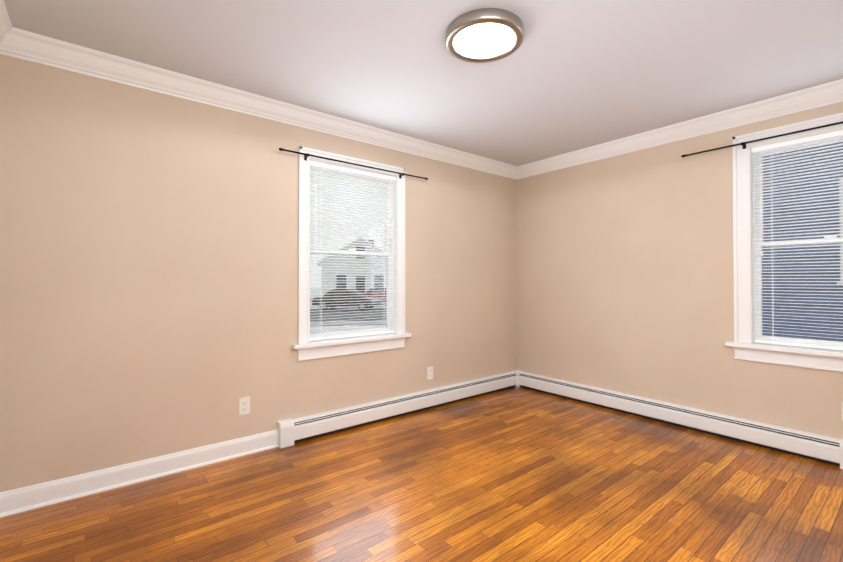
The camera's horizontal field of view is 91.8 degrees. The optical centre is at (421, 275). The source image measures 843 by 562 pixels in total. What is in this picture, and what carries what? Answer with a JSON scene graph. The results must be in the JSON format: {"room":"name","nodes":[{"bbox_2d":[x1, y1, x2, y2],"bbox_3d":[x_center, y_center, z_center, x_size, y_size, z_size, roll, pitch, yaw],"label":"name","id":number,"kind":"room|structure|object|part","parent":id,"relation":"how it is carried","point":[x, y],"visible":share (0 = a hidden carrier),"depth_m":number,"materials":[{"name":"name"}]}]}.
{"room":"empty bedroom","nodes":[
{"label":"empty bedroom","id":0,"kind":"room"},
{"bbox_2d":[0,54,516,491],"bbox_3d":[-0.585,-0.003,3.380,4.426,2.440,0.150,1,-1,-39],"label":"wall","id":1,"kind":"structure","parent":0,"point":[148,274],"depth_m":2.54,"materials":[{"name":"paint"}]},
{"bbox_2d":[0,0,15,55],"bbox_3d":[-0.992,-1.195,0.665,0.078,0.120,3.420,1,-1,-39],"label":"crown molding","id":2,"kind":"structure","parent":1,"relation":"attached to","point":[7,32],"depth_m":2.04,"materials":[{"name":"white wood"}]},
{"bbox_2d":[0,430,277,517],"bbox_3d":[-1.569,1.149,2.465,1.402,0.115,0.026,1,-1,-39],"label":"baseboard","id":3,"kind":"structure","parent":1,"relation":"attached to","point":[22,499],"depth_m":2.34,"materials":[{"name":"white wood"}]},
{"bbox_2d":[239,397,249,414],"bbox_3d":[-1.202,0.885,2.774,0.070,0.114,0.008,1,-1,-39],"label":"electrical outlet","id":4,"kind":"object","parent":1,"relation":"attached to","point":[244,405],"visible":1,"depth_m":2.77,"materials":[{"name":"white plastic"}]},
{"bbox_2d":[0,28,515,178],"bbox_3d":[-0.513,-1.164,3.305,4.126,0.120,0.078,1,-1,-39],"label":"crown molding","id":5,"kind":"structure","parent":1,"relation":"attached to","point":[34,47],"depth_m":2.66,"materials":[{"name":"white wood"}]},
{"bbox_2d":[298,146,404,343],"bbox_3d":[-0.585,-0.208,3.386,0.970,1.490,0.204,1,-1,-39],"label":"window","id":6,"kind":"structure","parent":1,"relation":"in","point":[304,213],"depth_m":3.37,"materials":[{"name":"white wood"}]},
{"bbox_3d":[-0.595,-0.185,3.398,0.732,1.283,0.038,1,-1,-39],"label":"glass","id":7,"kind":"part","parent":6,"relation":"part of","materials":[{"name":"clear glass"}]},
{"bbox_3d":[-0.591,-0.180,3.393,0.800,1.375,0.076,1,-1,-39],"label":"window sash","id":8,"kind":"part","parent":6,"relation":"part of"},
{"bbox_2d":[309,161,394,340],"bbox_3d":[-0.549,-0.186,3.341,0.792,1.361,0.042,1,-1,-39],"label":"window blind","id":9,"kind":"object","parent":6,"relation":"attached to","point":[352,172],"visible":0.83,"depth_m":3.32,"materials":[{"name":"plastic"}]},
{"bbox_2d":[292,333,411,360],"bbox_3d":[-0.537,0.568,3.318,1.060,0.123,0.120,1,-1,-39],"label":"window sill","id":10,"kind":"structure","parent":1,"relation":"attached to","point":[332,347],"depth_m":3.25,"materials":[{"name":"white wood"}]},
{"bbox_2d":[279,148,427,179],"bbox_3d":[-0.486,-0.884,3.318,1.362,0.050,0.058,1,-1,-39],"label":"curtain rod","id":11,"kind":"object","parent":1,"relation":"attached to","point":[308,155],"visible":1,"depth_m":3.20,"materials":[{"name":"black metal"}]},
{"bbox_2d":[427,367,432,379],"bbox_3d":[0.081,0.907,3.801,0.070,0.114,0.008,1,-1,-39],"label":"electrical outlet","id":12,"kind":"object","parent":1,"relation":"attached to","point":[429,372],"visible":1,"depth_m":3.80,"materials":[{"name":"white plastic"}]},
{"bbox_2d":[0,387,842,561],"bbox_3d":[0.588,1.260,1.902,4.426,0.120,3.900,1,-1,-39],"label":"floor","id":13,"kind":"structure","parent":0,"point":[517,474],"depth_m":2.18,"materials":[{"name":"brown wood"}]},
{"bbox_2d":[277,370,842,468],"bbox_3d":[0.853,1.122,2.718,2.694,0.174,2.660,1,-1,-39],"label":"baseboard heater","id":14,"kind":"object","parent":13,"relation":"on","point":[808,445],"visible":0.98,"depth_m":3.27,"materials":[{"name":"white metal"}]},
{"bbox_2d":[4,0,842,165],"bbox_3d":[0.588,-1.300,1.932,4.426,0.120,3.900,1,-1,-39],"label":"ceiling","id":15,"kind":"structure","parent":0,"point":[567,76],"depth_m":2.31,"materials":[{"name":"white paint"}]},
{"bbox_2d":[446,8,523,62],"bbox_3d":[0.320,-1.211,2.088,0.394,0.055,0.394,1,-1,-39],"label":"flush ceiling light","id":16,"kind":"object","parent":15,"relation":"attached to","point":[484,35],"visible":1,"depth_m":2.02,"materials":[{"name":"silver metal"}]},
{"bbox_2d":[516,102,842,438],"bbox_3d":[2.256,-0.004,3.254,0.150,2.440,3.600,1,-1,-39],"label":"wall","id":17,"kind":"structure","parent":0,"point":[624,275],"depth_m":3.49,"materials":[{"name":"paint"}]},
{"bbox_2d":[516,79,842,179],"bbox_3d":[2.167,-1.165,3.196,0.078,0.120,3.420,1,-1,-39],"label":"crown molding","id":18,"kind":"structure","parent":17,"relation":"attached to","point":[828,93],"depth_m":3.18,"materials":[{"name":"white wood"}]},
{"bbox_2d":[681,121,842,157],"bbox_3d":[2.612,-0.957,2.631,0.058,0.050,1.662,1,-1,-39],"label":"curtain rod","id":19,"kind":"object","parent":17,"relation":"attached to","point":[743,144],"visible":1,"depth_m":2.88,"materials":[{"name":"black metal"}]},
{"bbox_2d":[725,341,842,371],"bbox_3d":[2.648,0.550,2.642,0.120,0.123,1.100,1,-1,-39],"label":"window sill","id":20,"kind":"structure","parent":17,"relation":"attached to","point":[829,360],"depth_m":2.78,"materials":[{"name":"white wood"}]},
{"bbox_2d":[732,112,842,350],"bbox_3d":[2.707,-0.258,2.699,0.204,1.555,1.010,1,-1,-39],"label":"window","id":21,"kind":"structure","parent":17,"relation":"in","point":[742,243],"depth_m":2.97,"materials":[{"name":"white wood"}]},
{"bbox_2d":[752,130,842,349],"bbox_3d":[2.663,-0.226,2.663,0.042,1.406,0.792,1,-1,-39],"label":"window blind","id":22,"kind":"object","parent":21,"relation":"attached to","point":[802,141],"visible":0.88,"depth_m":2.78,"materials":[{"name":"plastic"}]},
{"bbox_3d":[2.715,-0.221,2.705,0.076,1.420,0.800,1,-1,-39],"label":"window sash","id":23,"kind":"part","parent":21,"relation":"part of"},
{"bbox_3d":[2.720,-0.226,2.709,0.038,1.328,0.732,1,-1,-39],"label":"glass","id":24,"kind":"part","parent":21,"relation":"part of","materials":[{"name":"clear glass"}]},
{"label":"outside","id":25,"kind":"structure","parent":0,"visible":0},
{"bbox_2d":[310,289,385,333],"bbox_3d":[-4.514,2.703,44.956,130.000,0.200,150.000,1,-1,-39],"label":"ground","id":26,"kind":"structure","parent":25,"point":[313,330],"depth_m":18.05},
{"bbox_2d":[310,308,385,321],"bbox_3d":[-4.422,2.358,25.311,120.000,0.030,9.000,0,-1,-8],"label":"asphalt","id":27,"kind":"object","parent":26,"relation":"on","point":[334,311],"depth_m":23.89,"materials":[{"name":"grey asphalt"}]},
{"bbox_2d":[312,289,380,310],"bbox_3d":[-5.211,1.660,28.639,4.410,1.445,1.816,0,-1,10],"label":"car","id":28,"kind":"object","parent":27,"relation":"on","point":[350,303],"depth_m":27.87,"materials":[{"name":"grey paint"}]},
{"bbox_2d":[310,303,385,325],"bbox_3d":[-4.802,2.373,27.884,120.000,0.060,18.400,0,-1,-8],"label":"sidewalk","id":29,"kind":"structure","parent":26,"relation":"on","point":[351,324],"depth_m":19.16,"materials":[{"name":"concrete"}]},
{"bbox_2d":[364,288,385,301],"bbox_3d":[-3.087,1.698,34.110,4.410,1.445,1.816,0,-1,-18],"label":"car","id":30,"kind":"object","parent":29,"relation":"on","point":[371,293],"depth_m":33.12,"materials":[{"name":"red paint"}]},
{"bbox_2d":[318,237,385,296],"bbox_3d":[-6.779,-0.677,42.388,7.700,6.500,10.250,0,-1,-14],"label":"house","id":31,"kind":"structure","parent":26,"relation":"on","point":[349,275],"depth_m":38.14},
{"bbox_2d":[762,142,842,341],"bbox_3d":[7.824,-1.558,6.836,6.075,7.430,13.000,1,-1,-39],"label":"window glass","id":32,"kind":"object","parent":26,"relation":"on","point":[803,306],"depth_m":5.45,"materials":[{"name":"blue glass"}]}
]}

